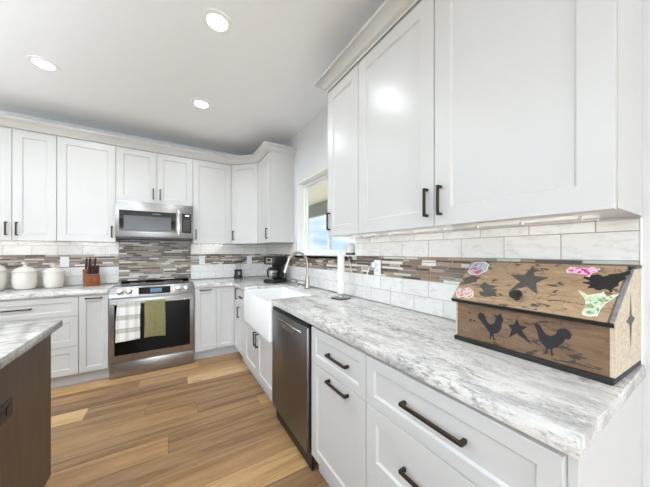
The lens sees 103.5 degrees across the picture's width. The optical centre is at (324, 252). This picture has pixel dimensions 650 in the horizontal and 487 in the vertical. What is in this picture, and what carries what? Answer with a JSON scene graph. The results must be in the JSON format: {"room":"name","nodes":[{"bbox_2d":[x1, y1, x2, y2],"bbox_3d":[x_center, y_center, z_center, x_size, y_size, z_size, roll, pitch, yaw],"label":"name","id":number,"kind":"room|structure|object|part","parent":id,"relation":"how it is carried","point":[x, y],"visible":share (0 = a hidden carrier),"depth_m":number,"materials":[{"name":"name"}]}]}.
{"room":"kitchen","nodes":[
{"label":"kitchen","id":0,"kind":"room"},
{"bbox_2d":[0,110,266,286],"bbox_3d":[-3.923,-0.085,2.328,7.240,2.745,0.100,0,0,-31],"label":"wall","id":1,"kind":"structure","parent":0,"point":[1,111],"depth_m":3.10,"materials":[{"name":"paint"}]},
{"bbox_2d":[0,126,66,241],"bbox_3d":[-3.070,-0.653,2.575,0.613,1.076,0.361,0,0,-31],"label":"upper cabinet","id":2,"kind":"object","parent":1,"relation":"attached to","point":[28,159],"visible":0.98,"depth_m":2.51,"materials":[{"name":"paint"}]},
{"bbox_3d":[-3.013,-0.224,2.416,0.014,0.128,0.030,0,0,-31],"label":"handle","id":3,"kind":"part","parent":2,"relation":"part of","materials":[{"name":"brown metal"}]},
{"bbox_3d":[-3.128,-0.647,2.375,0.303,1.064,0.019,0,0,-31],"label":"door","id":4,"kind":"part","parent":2,"relation":"part of","materials":[{"name":"paint"}]},
{"bbox_3d":[-2.866,-0.647,2.535,0.302,1.064,0.019,0,0,-31],"label":"door","id":5,"kind":"part","parent":2,"relation":"part of","materials":[{"name":"paint"}]},
{"bbox_2d":[57,136,120,241],"bbox_3d":[-2.607,-0.653,2.858,0.470,1.076,0.361,0,0,-31],"label":"upper cabinet","id":6,"kind":"object","parent":1,"relation":"attached to","point":[86,170],"visible":0.99,"depth_m":2.73,"materials":[{"name":"paint"}]},
{"bbox_2d":[0,241,266,287],"bbox_3d":[-2.183,0.116,3.325,2.949,0.513,0.009,0,0,-31],"label":"tile backsplash","id":7,"kind":"structure","parent":1,"relation":"attached to","point":[123,260],"depth_m":3.22,"materials":[{"name":"tile"}]},
{"bbox_2d":[60,257,68,266],"bbox_3d":[-2.915,0.109,2.868,0.072,0.116,0.008,0,0,-31],"label":"outlet","id":8,"kind":"object","parent":7,"relation":"attached to","point":[64,261],"visible":1,"depth_m":2.87,"materials":[{"name":"white plastic"}]},
{"bbox_2d":[199,256,204,263],"bbox_3d":[-1.726,0.113,3.594,0.072,0.116,0.008,0,0,-31],"label":"outlet","id":9,"kind":"object","parent":7,"relation":"attached to","point":[201,258],"visible":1,"depth_m":3.59,"materials":[{"name":"white plastic"}]},
{"bbox_2d":[247,256,251,263],"bbox_3d":[-1.163,0.117,3.937,0.072,0.116,0.008,0,0,-31],"label":"outlet","id":10,"kind":"object","parent":7,"relation":"attached to","point":[249,258],"visible":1,"depth_m":3.94,"materials":[{"name":"white plastic"}]},
{"bbox_2d":[116,146,192,205],"bbox_3d":[-2.080,-0.883,3.179,0.763,0.616,0.361,0,0,-31],"label":"upper cabinet","id":11,"kind":"object","parent":1,"relation":"attached to","point":[141,175],"visible":0.91,"depth_m":3.03,"materials":[{"name":"paint"}]},
{"bbox_3d":[-2.170,-0.877,2.959,0.377,0.604,0.019,0,0,-31],"label":"door","id":12,"kind":"part","parent":11,"relation":"part of","materials":[{"name":"paint"}]},
{"bbox_2d":[115,200,192,240],"bbox_3d":[-2.060,-0.361,3.146,0.760,0.424,0.440,0,0,-31],"label":"microwave","id":13,"kind":"object","parent":11,"relation":"attached to","point":[134,220],"visible":1,"depth_m":2.98,"materials":[{"name":"silver metal"}]},
{"bbox_3d":[-2.031,-0.351,2.954,0.540,0.235,0.004,0,0,-31],"label":"door glass","id":14,"kind":"part","parent":13,"relation":"part of","materials":[{"name":"grey glass"}]},
{"bbox_3d":[-1.764,-0.347,3.093,0.030,0.307,0.042,0,0,-31],"label":"handle","id":15,"kind":"part","parent":13,"relation":"part of","materials":[{"name":"silver metal"}]},
{"bbox_3d":[-1.705,-0.351,3.152,0.103,0.235,0.004,0,0,-31],"label":"control panel","id":16,"kind":"part","parent":13,"relation":"part of","materials":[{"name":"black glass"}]},
{"bbox_3d":[-1.844,-0.877,3.158,0.378,0.604,0.019,0,0,-31],"label":"door","id":17,"kind":"part","parent":11,"relation":"part of","materials":[{"name":"paint"}]},
{"bbox_2d":[191,159,230,243],"bbox_3d":[-1.555,-0.653,3.500,0.466,1.076,0.361,0,0,-31],"label":"upper cabinet","id":18,"kind":"object","parent":1,"relation":"attached to","point":[211,180],"visible":0.98,"depth_m":3.37,"materials":[{"name":"paint"}]},
{"bbox_2d":[231,163,278,244],"bbox_3d":[-1.029,-0.653,3.674,0.612,1.076,0.612,0,0,-31],"label":"upper cabinet","id":19,"kind":"object","parent":1,"relation":"attached to","point":[244,177],"visible":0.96,"depth_m":3.46,"materials":[{"name":"paint"}]},
{"bbox_2d":[0,114,296,164],"bbox_3d":[-1.805,-1.232,2.723,2.927,0.082,0.803,0,0,-31],"label":"crown molding","id":20,"kind":"structure","parent":19,"relation":"on","point":[266,147],"depth_m":2.92,"materials":[{"name":"paint"}]},
{"bbox_3d":[-1.082,-0.647,3.455,0.392,1.064,0.019,0,0,14],"label":"door","id":21,"kind":"part","parent":19,"relation":"part of","materials":[{"name":"paint"}]},
{"bbox_2d":[45,351,329,486],"bbox_3d":[-1.052,1.293,-2.399,7.018,0.012,10.998,0,0,-31],"label":"floor","id":22,"kind":"structure","parent":0,"point":[209,421],"depth_m":1.80,"materials":[{"name":"brown wood"}]},
{"bbox_2d":[0,334,50,486],"bbox_3d":[-1.367,0.851,0.191,1.050,0.874,2.150,0,0,-31],"label":"kitchen island","id":23,"kind":"object","parent":22,"relation":"on","point":[25,436],"visible":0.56,"depth_m":1.16,"materials":[{"name":"brown wood"}]},
{"bbox_2d":[0,397,12,425],"bbox_3d":[-1.229,0.617,0.982,0.008,0.070,0.116,0,0,-31],"label":"outlet","id":24,"kind":"object","parent":23,"relation":"attached to","point":[6,410],"visible":1,"depth_m":0.99,"materials":[{"name":"black plastic"}]},
{"bbox_2d":[0,404,10,421],"bbox_3d":[-1.226,0.617,0.983,0.002,0.034,0.080,0,0,-31],"label":"socket","id":25,"kind":"object","parent":24,"relation":"attached to","point":[5,412],"depth_m":0.99,"materials":[{"name":"black plastic"}]},
{"bbox_2d":[0,319,62,368],"bbox_3d":[-1.365,0.393,0.192,1.123,0.040,2.210,0,0,-31],"label":"island countertop","id":26,"kind":"structure","parent":23,"relation":"on","point":[15,339],"depth_m":1.15,"materials":[{"name":"stone"}]},
{"bbox_2d":[0,295,80,387],"bbox_3d":[-2.892,0.851,2.506,0.844,0.873,0.666,0,0,-31],"label":"base cabinet","id":27,"kind":"object","parent":22,"relation":"on","point":[65,340],"visible":0.44,"depth_m":2.40,"materials":[{"name":"paint"}]},
{"bbox_3d":[-2.727,0.512,2.234,0.224,0.014,0.030,0,0,-31],"label":"handle","id":28,"kind":"part","parent":27,"relation":"part of","materials":[{"name":"brown metal"}]},
{"bbox_3d":[-2.740,0.755,2.255,0.841,0.288,0.019,0,0,-31],"label":"drawer","id":29,"kind":"part","parent":27,"relation":"part of","materials":[{"name":"paint"}]},
{"bbox_3d":[-2.740,0.519,2.255,0.841,0.176,0.019,0,0,-31],"label":"drawer","id":30,"kind":"part","parent":27,"relation":"part of","materials":[{"name":"paint"}]},
{"bbox_2d":[0,283,116,299],"bbox_3d":[-2.804,0.393,2.569,1.081,0.040,0.651,0,0,-31],"label":"countertop","id":31,"kind":"structure","parent":27,"relation":"on","point":[65,290],"depth_m":2.48,"materials":[{"name":"stone"}]},
{"bbox_2d":[0,265,7,289],"bbox_3d":[-3.251,0.216,2.503,0.204,0.315,0.204,0,0,-31],"label":"canister","id":32,"kind":"object","parent":31,"relation":"on","point":[3,270],"visible":1,"depth_m":2.52,"materials":[{"name":"ceramic"}]},
{"bbox_3d":[-3.251,0.149,2.503,0.204,0.077,0.204,0,0,-31],"label":"lid","id":33,"kind":"part","parent":32,"relation":"part of","materials":[{"name":"ceramic"}]},
{"bbox_2d":[11,262,38,289],"bbox_3d":[-3.063,0.237,2.618,0.187,0.272,0.187,0,0,-31],"label":"canister","id":34,"kind":"object","parent":31,"relation":"on","point":[23,277],"visible":0.99,"depth_m":2.57,"materials":[{"name":"ceramic"}]},
{"bbox_3d":[-3.063,0.172,2.618,0.187,0.060,0.187,0,0,-31],"label":"lid","id":35,"kind":"part","parent":34,"relation":"part of","materials":[{"name":"ceramic"}]},
{"bbox_2d":[43,264,64,287],"bbox_3d":[-2.883,0.249,2.728,0.170,0.248,0.170,0,0,-31],"label":"canister","id":36,"kind":"object","parent":31,"relation":"on","point":[53,277],"visible":1,"depth_m":2.68,"materials":[{"name":"ceramic"}]},
{"bbox_3d":[-2.883,0.188,2.728,0.170,0.053,0.170,0,0,-31],"label":"lid","id":37,"kind":"part","parent":36,"relation":"part of","materials":[{"name":"ceramic"}]},
{"bbox_2d":[82,269,99,285],"bbox_3d":[-2.617,0.281,2.870,0.139,0.184,0.112,0,0,29],"label":"knife block","id":38,"kind":"object","parent":31,"relation":"on","point":[88,280],"visible":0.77,"depth_m":2.83,"materials":[{"name":"brown wood"}]},
{"bbox_3d":[-2.740,1.037,2.255,0.841,0.267,0.019,0,0,-31],"label":"drawer","id":39,"kind":"part","parent":27,"relation":"part of","materials":[{"name":"paint"}]},
{"bbox_2d":[79,293,108,381],"bbox_3d":[-2.436,0.851,2.784,0.223,0.873,0.666,0,0,-31],"label":"base cabinet","id":40,"kind":"object","parent":22,"relation":"on","point":[93,308],"visible":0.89,"depth_m":2.54,"materials":[{"name":"paint"}]},
{"bbox_2d":[108,278,193,378],"bbox_3d":[-1.995,0.820,3.019,0.768,0.934,0.718,0,0,-31],"label":"range","id":41,"kind":"object","parent":22,"relation":"on","point":[176,348],"visible":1,"depth_m":2.79,"materials":[{"name":"silver metal"}]},
{"bbox_3d":[-2.094,0.410,2.614,0.060,0.063,0.057,0,0,-31],"label":"knob","id":42,"kind":"part","parent":41,"relation":"part of","materials":[{"name":"silver metal"}]},
{"bbox_2d":[115,301,140,342],"bbox_3d":[-1.999,0.705,2.605,0.206,0.396,0.044,0,0,-31],"label":"dish towel","id":43,"kind":"object","parent":41,"relation":"hanging from","point":[127,327],"visible":1,"depth_m":2.59,"materials":[{"name":"white fabric"}]},
{"bbox_3d":[-2.033,0.410,2.651,0.060,0.063,0.057,0,0,-31],"label":"knob","id":44,"kind":"part","parent":41,"relation":"part of","materials":[{"name":"silver metal"}]},
{"bbox_3d":[-1.853,0.417,2.787,0.768,0.111,0.072,0,0,-31],"label":"control panel","id":45,"kind":"part","parent":41,"relation":"part of","materials":[{"name":"silver metal"}]},
{"bbox_3d":[-1.847,1.204,2.778,0.760,0.147,0.024,0,0,-31],"label":"storage drawer","id":46,"kind":"part","parent":41,"relation":"part of","materials":[{"name":"silver metal"}]},
{"bbox_3d":[-1.847,0.803,2.777,0.760,0.644,0.026,0,0,-31],"label":"oven door","id":47,"kind":"part","parent":41,"relation":"part of","materials":[{"name":"black glass"}]},
{"bbox_3d":[-1.824,0.522,2.740,0.708,0.025,0.062,0,0,-31],"label":"handle","id":48,"kind":"part","parent":41,"relation":"part of","materials":[{"name":"silver metal"}]},
{"bbox_3d":[-1.840,0.789,2.766,0.678,0.533,0.004,0,0,-31],"label":"door glass","id":49,"kind":"part","parent":41,"relation":"part of","materials":[{"name":"black glass"}]},
{"bbox_2d":[113,278,192,286],"bbox_3d":[-2.023,0.373,3.065,0.766,0.038,0.610,0,0,-31],"label":"cooktop","id":50,"kind":"object","parent":41,"relation":"in","point":[181,282],"depth_m":2.99,"materials":[{"name":"black glass"}]},
{"bbox_2d":[144,299,165,337],"bbox_3d":[-1.805,0.702,2.724,0.192,0.390,0.044,0,0,-31],"label":"dish towel","id":51,"kind":"object","parent":41,"relation":"hanging from","point":[154,310],"visible":1,"depth_m":2.71,"materials":[{"name":"green fabric"}]},
{"bbox_2d":[194,286,215,359],"bbox_3d":[-1.579,0.851,3.307,0.234,0.873,0.666,0,0,-31],"label":"base cabinet","id":52,"kind":"object","parent":22,"relation":"on","point":[204,297],"visible":0.91,"depth_m":3.06,"materials":[{"name":"paint"}]},
{"bbox_2d":[215,285,238,355],"bbox_3d":[-1.069,0.851,3.512,0.848,0.873,0.846,0,0,-31],"label":"base cabinet","id":53,"kind":"object","parent":22,"relation":"on","point":[227,303],"visible":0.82,"depth_m":3.17,"materials":[{"name":"paint"}]},
{"bbox_3d":[-1.234,0.801,3.174,0.210,0.739,0.019,0,0,-31],"label":"door","id":54,"kind":"part","parent":53,"relation":"part of","materials":[{"name":"paint"}]},
{"bbox_3d":[-1.075,0.801,3.135,0.019,0.739,0.206,0,0,-31],"label":"door","id":55,"kind":"part","parent":53,"relation":"part of","materials":[{"name":"paint"}]},
{"bbox_2d":[237,288,248,367],"bbox_3d":[-0.692,0.851,3.071,0.666,0.873,0.298,0,0,-31],"label":"base cabinet","id":56,"kind":"object","parent":22,"relation":"on","point":[240,309],"visible":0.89,"depth_m":2.94,"materials":[{"name":"paint"}]},
{"bbox_3d":[-0.942,0.519,2.918,0.019,0.176,0.294,0,0,-31],"label":"drawer","id":57,"kind":"part","parent":56,"relation":"part of","materials":[{"name":"paint"}]},
{"bbox_3d":[-0.942,0.891,2.918,0.019,0.559,0.294,0,0,-31],"label":"door","id":58,"kind":"part","parent":56,"relation":"part of","materials":[{"name":"paint"}]},
{"bbox_2d":[245,321,271,401],"bbox_3d":[-0.377,0.851,2.554,0.666,0.873,0.909,0,0,-31],"label":"base cabinet","id":59,"kind":"object","parent":22,"relation":"on","point":[258,351],"visible":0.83,"depth_m":2.35,"materials":[{"name":"paint"}]},
{"bbox_3d":[-0.746,0.947,2.595,0.019,0.447,0.451,0,0,-31],"label":"door","id":60,"kind":"part","parent":59,"relation":"part of","materials":[{"name":"paint"}]},
{"bbox_3d":[-0.509,0.947,2.207,0.019,0.447,0.451,0,0,-31],"label":"door","id":61,"kind":"part","parent":59,"relation":"part of","materials":[{"name":"paint"}]},
{"bbox_2d":[272,306,313,470],"bbox_3d":[0.004,0.853,1.895,0.632,0.868,0.597,0,0,-31],"label":"dishwasher","id":62,"kind":"object","parent":22,"relation":"on","point":[291,335],"visible":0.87,"depth_m":1.66,"materials":[{"name":"silver metal"}]},
{"bbox_3d":[-0.271,0.485,1.750,0.012,0.012,0.494,0,0,-31],"label":"handle","id":63,"kind":"part","parent":62,"relation":"part of","materials":[{"name":"silver metal"}]},
{"bbox_2d":[311,325,312,453],"bbox_3d":[0.022,0.803,1.906,0.590,0.768,0.596,0,0,-31],"label":"tub","id":64,"kind":"object","parent":62,"relation":"in","point":[311,325],"depth_m":1.51,"materials":[{"name":"black plastic"}]},
{"bbox_2d":[312,326,368,486],"bbox_3d":[0.304,0.851,1.438,0.666,0.873,0.480,0,0,-31],"label":"base cabinet","id":65,"kind":"object","parent":22,"relation":"on","point":[339,402],"visible":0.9,"depth_m":1.26,"materials":[{"name":"paint"}]},
{"bbox_3d":[0.054,0.525,1.238,0.030,0.014,0.170,0,0,-31],"label":"handle","id":66,"kind":"part","parent":65,"relation":"part of","materials":[{"name":"brown metal"}]},
{"bbox_3d":[0.054,0.659,1.238,0.030,0.014,0.170,0,0,-31],"label":"handle","id":67,"kind":"part","parent":65,"relation":"part of","materials":[{"name":"brown metal"}]},
{"bbox_3d":[0.054,0.529,1.285,0.019,0.196,0.477,0,0,-31],"label":"drawer","id":68,"kind":"part","parent":65,"relation":"part of","materials":[{"name":"paint"}]},
{"bbox_2d":[366,354,567,486],"bbox_3d":[0.594,0.851,0.962,0.666,0.873,0.630,0,0,-31],"label":"base cabinet","id":69,"kind":"object","parent":22,"relation":"on","point":[418,434],"visible":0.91,"depth_m":0.79,"materials":[{"name":"paint"}]},
{"bbox_3d":[0.344,1.037,0.809,0.019,0.267,0.627,0,0,-31],"label":"drawer","id":70,"kind":"part","parent":69,"relation":"part of","materials":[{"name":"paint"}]},
{"bbox_3d":[0.323,0.757,0.797,0.030,0.014,0.224,0,0,-31],"label":"handle","id":71,"kind":"part","parent":69,"relation":"part of","materials":[{"name":"brown metal"}]},
{"bbox_2d":[191,276,644,459],"bbox_3d":[-0.398,0.393,2.187,1.086,0.040,3.808,0,0,-31],"label":"countertop","id":72,"kind":"structure","parent":69,"relation":"on","point":[566,412],"depth_m":0.82,"materials":[{"name":"stone"}]},
{"bbox_2d":[234,259,242,277],"bbox_3d":[-1.264,0.238,3.733,0.128,0.270,0.128,0,0,-31],"label":"coffee grinder","id":73,"kind":"object","parent":72,"relation":"on","point":[237,272],"visible":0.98,"depth_m":3.69,"materials":[{"name":"black plastic"}]},
{"bbox_2d":[264,256,286,283],"bbox_3d":[-0.618,0.211,3.151,0.184,0.325,0.266,0,0,31],"label":"coffee maker","id":74,"kind":"object","parent":72,"relation":"on","point":[278,263],"visible":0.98,"depth_m":3.10,"materials":[{"name":"black plastic"}]},
{"bbox_3d":[-0.576,0.238,3.223,0.176,0.180,0.090,0,0,31],"label":"water tank","id":75,"kind":"part","parent":74,"relation":"part of","materials":[{"name":"black plastic"}]},
{"bbox_2d":[244,287,310,341],"bbox_3d":[-0.447,0.557,2.486,0.475,0.315,0.816,0,0,-31],"label":"sink","id":76,"kind":"object","parent":72,"relation":"in","point":[258,306],"visible":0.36,"depth_m":2.42,"materials":[{"name":"white ceramic"}]},
{"bbox_2d":[283,252,309,288],"bbox_3d":[-0.297,0.184,2.617,0.295,0.379,0.122,0,0,-31],"label":"faucet","id":77,"kind":"object","parent":72,"relation":"on","point":[307,282],"visible":1,"depth_m":2.63,"materials":[{"name":"silver metal"}]},
{"bbox_3d":[-0.275,0.124,2.604,0.232,0.259,0.026,0,0,-28],"label":"spout","id":78,"kind":"part","parent":77,"relation":"part of","materials":[{"name":"silver metal"}]},
{"bbox_2d":[331,252,350,299],"bbox_3d":[0.130,0.186,2.080,0.163,0.375,0.163,0,0,-31],"label":"paper towel holder","id":79,"kind":"object","parent":72,"relation":"on","point":[340,296],"visible":1,"depth_m":2.05,"materials":[{"name":"silver metal"}]},
{"bbox_2d":[451,261,641,385],"bbox_3d":[0.783,0.208,0.985,0.294,0.331,0.518,0,0,-32],"label":"wooden bin","id":80,"kind":"object","parent":72,"relation":"on","point":[580,319],"visible":1,"depth_m":0.85,"materials":[{"name":"brown wood"}]},
{"bbox_3d":[0.666,0.206,1.185,0.250,0.298,0.008,0,0,-39],"label":"panel","id":81,"kind":"part","parent":80,"relation":"part of","materials":[{"name":"beige wood"}]},
{"bbox_2d":[456,288,472,297],"bbox_3d":[0.591,0.172,1.081,0.052,0.039,0.072,0,0,-32],"label":"print","id":82,"kind":"object","parent":80,"relation":"attached to","point":[460,292],"depth_m":1.08},
{"bbox_2d":[469,262,487,273],"bbox_3d":[0.698,0.072,1.164,0.070,0.053,0.075,0,0,-32],"label":"print","id":83,"kind":"object","parent":80,"relation":"attached to","point":[475,267],"depth_m":1.16},
{"bbox_3d":[0.686,0.155,0.923,0.038,0.038,0.040,0,0,9],"label":"knob","id":84,"kind":"part","parent":80,"relation":"part of","materials":[{"name":"black plastic"}]},
{"bbox_3d":[0.693,0.281,0.917,0.012,0.148,0.446,0,0,-32],"label":"panel","id":85,"kind":"part","parent":80,"relation":"part of","materials":[{"name":"brown wood"}]},
{"bbox_3d":[0.749,0.125,0.969,0.211,0.160,0.489,0,0,-32],"label":"lid","id":86,"kind":"part","parent":80,"relation":"part of","materials":[{"name":"brown wood"}]},
{"bbox_3d":[0.791,0.364,0.989,0.278,0.018,0.511,0,0,-32],"label":"board","id":87,"kind":"part","parent":80,"relation":"part of","materials":[{"name":"black wood"}]},
{"bbox_2d":[568,267,597,275],"bbox_3d":[0.885,0.067,0.882,0.041,0.030,0.077,0,0,-32],"label":"print","id":88,"kind":"object","parent":80,"relation":"attached to","point":[572,271],"depth_m":0.88},
{"bbox_2d":[580,291,617,314],"bbox_3d":[0.813,0.155,0.773,0.083,0.062,0.084,0,0,-32],"label":"print","id":89,"kind":"object","parent":80,"relation":"attached to","point":[591,302],"depth_m":0.77},
{"bbox_3d":[0.900,0.205,1.057,0.012,0.300,0.489,0,0,-32],"label":"panel","id":90,"kind":"part","parent":80,"relation":"part of","materials":[{"name":"beige wood"}]},
{"bbox_3d":[0.924,0.205,0.786,0.260,0.300,0.011,0,0,-29],"label":"panel","id":91,"kind":"part","parent":80,"relation":"part of","materials":[{"name":"beige wood"}]},
{"bbox_3d":[0.344,0.765,0.809,0.019,0.268,0.627,0,0,-31],"label":"drawer","id":92,"kind":"part","parent":69,"relation":"part of","materials":[{"name":"paint"}]},
{"bbox_3d":[0.323,0.525,0.797,0.030,0.014,0.224,0,0,-31],"label":"handle","id":93,"kind":"part","parent":69,"relation":"part of","materials":[{"name":"brown metal"}]},
{"bbox_2d":[568,381,641,486],"bbox_3d":[0.784,0.851,0.697,0.618,0.873,0.018,0,0,-31],"label":"end panel","id":94,"kind":"object","parent":22,"relation":"on","point":[614,458],"visible":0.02,"depth_m":0.68,"materials":[{"name":"paint"}]},
{"bbox_2d":[0,0,384,155],"bbox_3d":[-1.038,-1.508,-2.402,7.240,0.100,11.180,0,0,-31],"label":"ceiling","id":95,"kind":"structure","parent":0,"point":[130,67],"depth_m":1.99,"materials":[{"name":"paint"}]},
{"bbox_2d":[25,55,60,72],"bbox_3d":[-2.180,-1.455,1.985,0.184,0.006,0.184,0,0,-31],"label":"recessed light","id":96,"kind":"object","parent":95,"relation":"in","point":[42,63],"visible":1,"depth_m":1.98,"materials":[{"name":"white plastic"}]},
{"bbox_2d":[191,98,210,108],"bbox_3d":[-1.218,-1.455,2.522,0.184,0.006,0.184,0,0,-31],"label":"recessed light","id":97,"kind":"object","parent":95,"relation":"in","point":[199,103],"visible":1,"depth_m":2.51,"materials":[{"name":"white plastic"}]},
{"bbox_2d":[201,8,232,34],"bbox_3d":[-0.682,-1.455,1.623,0.184,0.006,0.184,0,0,-31],"label":"recessed light","id":98,"kind":"object","parent":95,"relation":"in","point":[217,21],"visible":1,"depth_m":1.62,"materials":[{"name":"white plastic"}]},
{"bbox_2d":[269,0,649,486],"bbox_3d":[1.993,-0.085,-0.553,0.140,2.745,10.980,0,0,-31],"label":"wall","id":99,"kind":"structure","parent":0,"point":[311,142],"depth_m":0.85,"materials":[{"name":"paint"}]},
{"bbox_2d":[258,152,293,243],"bbox_3d":[-0.650,-0.653,3.295,0.361,1.076,0.428,0,0,-31],"label":"upper cabinet","id":100,"kind":"object","parent":99,"relation":"attached to","point":[275,170],"visible":1,"depth_m":3.13,"materials":[{"name":"paint"}]},
{"bbox_3d":[-0.771,-0.647,3.221,0.019,1.064,0.424,0,0,-31],"label":"door","id":101,"kind":"part","parent":100,"relation":"part of","materials":[{"name":"paint"}]},
{"bbox_2d":[294,255,355,259],"bbox_3d":[0.003,0.051,2.669,0.180,0.027,1.194,0,0,-31],"label":"window sill","id":102,"kind":"structure","parent":99,"relation":"attached to","point":[297,256],"depth_m":2.49,"materials":[{"name":"stone"}]},
{"bbox_2d":[345,243,356,289],"bbox_3d":[0.243,0.113,2.177,0.097,0.387,0.198,0,0,-26],"label":"smart speaker","id":103,"kind":"object","parent":102,"relation":"on","point":[350,247],"visible":0.84,"depth_m":2.19},
{"bbox_2d":[345,243,354,252],"bbox_3d":[0.222,-0.036,2.226,0.092,0.087,0.092,0,0,-31],"label":"grille","id":104,"kind":"object","parent":103,"relation":"attached to","point":[350,247],"depth_m":2.19,"materials":[{"name":"white plastic"}]},
{"bbox_2d":[297,167,355,256],"bbox_3d":[0.014,-0.403,2.681,0.130,0.880,1.162,0,0,-31],"label":"window","id":105,"kind":"structure","parent":99,"relation":"in","point":[303,187],"depth_m":3.14,"materials":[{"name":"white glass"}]},
{"bbox_3d":[-0.077,-0.397,2.926,0.014,0.800,0.555,0,0,-31],"label":"sash","id":106,"kind":"part","parent":105,"relation":"part of","materials":[{"name":"white"}]},
{"bbox_3d":[0.050,-0.397,2.703,0.045,0.868,1.138,0,0,-31],"label":"frame","id":107,"kind":"part","parent":105,"relation":"part of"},
{"bbox_3d":[0.177,-0.397,2.478,0.014,0.800,0.555,0,0,-31],"label":"sash","id":108,"kind":"part","parent":105,"relation":"part of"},
{"bbox_2d":[326,64,387,236],"bbox_3d":[0.241,-0.653,1.833,0.361,1.076,0.359,0,0,-31],"label":"upper cabinet","id":109,"kind":"object","parent":99,"relation":"attached to","point":[342,214],"visible":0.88,"depth_m":1.76,"materials":[{"name":"paint"}]},
{"bbox_3d":[0.024,-0.224,1.871,0.030,0.128,0.014,0,0,-31],"label":"handle","id":110,"kind":"part","parent":109,"relation":"part of","materials":[{"name":"brown metal"}]},
{"bbox_3d":[0.121,-0.647,1.759,0.019,1.064,0.356,0,0,-31],"label":"door","id":111,"kind":"part","parent":109,"relation":"part of","materials":[{"name":"paint"}]},
{"bbox_2d":[350,235,377,238],"bbox_3d":[0.276,-0.111,1.855,0.016,0.017,0.300,0,0,-31],"label":"light bar","id":112,"kind":"object","parent":109,"relation":"attached to","point":[373,235],"visible":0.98,"depth_m":1.85,"materials":[{"name":"white plastic"}]},
{"bbox_2d":[267,218,642,364],"bbox_3d":[0.061,0.130,2.469,0.010,0.486,3.798,0,0,-31],"label":"tile backsplash","id":113,"kind":"structure","parent":99,"relation":"attached to","point":[420,272],"depth_m":1.44,"materials":[{"name":"tile"}]},
{"bbox_2d":[364,262,376,296],"bbox_3d":[0.342,0.212,1.954,0.025,0.272,0.118,0,0,-39],"label":"charging cable","id":114,"kind":"object","parent":113,"relation":"attached to","point":[374,264],"visible":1,"depth_m":1.95,"materials":[{"name":"white plastic"}]},
{"bbox_2d":[374,260,380,275],"bbox_3d":[0.391,0.116,1.913,0.008,0.116,0.072,0,0,-31],"label":"outlet","id":115,"kind":"object","parent":113,"relation":"attached to","point":[377,271],"visible":0.99,"depth_m":1.90,"materials":[{"name":"white plastic"}]},
{"bbox_3d":[1.049,0.130,0.850,0.010,0.486,0.004,0,0,-31],"label":"edge trim","id":116,"kind":"part","parent":113,"relation":"part of","materials":[{"name":"white"}]},
{"bbox_2d":[358,0,641,234],"bbox_3d":[0.617,-0.653,1.218,0.361,1.076,1.080,0,0,-31],"label":"upper cabinet","id":117,"kind":"object","parent":99,"relation":"attached to","point":[472,113],"visible":0.99,"depth_m":0.93,"materials":[{"name":"paint"}]},
{"bbox_2d":[314,0,421,92],"bbox_3d":[0.504,-1.232,1.360,0.404,0.082,1.590,0,0,-31],"label":"crown molding","id":118,"kind":"structure","parent":117,"relation":"on","point":[390,13],"depth_m":1.48,"materials":[{"name":"paint"}]},
{"bbox_3d":[0.354,-0.647,1.377,0.019,1.064,0.532,0,0,-31],"label":"door","id":119,"kind":"part","parent":117,"relation":"part of","materials":[{"name":"paint"}]},
{"bbox_2d":[383,229,451,235],"bbox_3d":[0.507,-0.111,1.475,0.016,0.017,0.470,0,0,-31],"label":"light bar","id":120,"kind":"object","parent":117,"relation":"attached to","point":[442,230],"visible":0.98,"depth_m":1.42,"materials":[{"name":"white plastic"}]},
{"bbox_3d":[0.456,-0.224,1.164,0.030,0.128,0.014,0,0,-31],"label":"handle","id":121,"kind":"part","parent":117,"relation":"part of","materials":[{"name":"brown metal"}]},
{"bbox_3d":[0.491,-0.224,1.106,0.030,0.128,0.014,0,0,-31],"label":"handle","id":122,"kind":"part","parent":117,"relation":"part of","materials":[{"name":"brown metal"}]},
{"bbox_3d":[0.636,-0.647,0.915,0.019,1.064,0.540,0,0,-31],"label":"door","id":123,"kind":"part","parent":117,"relation":"part of","materials":[{"name":"paint"}]},
{"bbox_2d":[467,217,598,229],"bbox_3d":[0.783,-0.111,1.023,0.016,0.017,0.430,0,0,-31],"label":"light bar","id":124,"kind":"object","parent":117,"relation":"attached to","point":[580,219],"visible":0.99,"depth_m":0.97,"materials":[{"name":"white plastic"}]},
{"label":"outside","id":125,"kind":"structure","parent":0,"visible":0},
{"bbox_2d":[309,200,327,218],"bbox_3d":[0.224,-1.497,8.337,0.180,0.429,18.000,0,0,-31],"label":"beam","id":126,"kind":"structure","parent":125,"point":[318,209],"depth_m":8.90,"materials":[{"name":"fabric"}]},
{"bbox_2d":[309,181,327,205],"bbox_3d":[-1.026,-1.723,7.574,3.150,0.020,18.000,0,0,-31],"label":"roof","id":127,"kind":"structure","parent":126,"relation":"on","point":[317,194],"depth_m":7.49,"materials":[{"name":"beige"}]}
]}

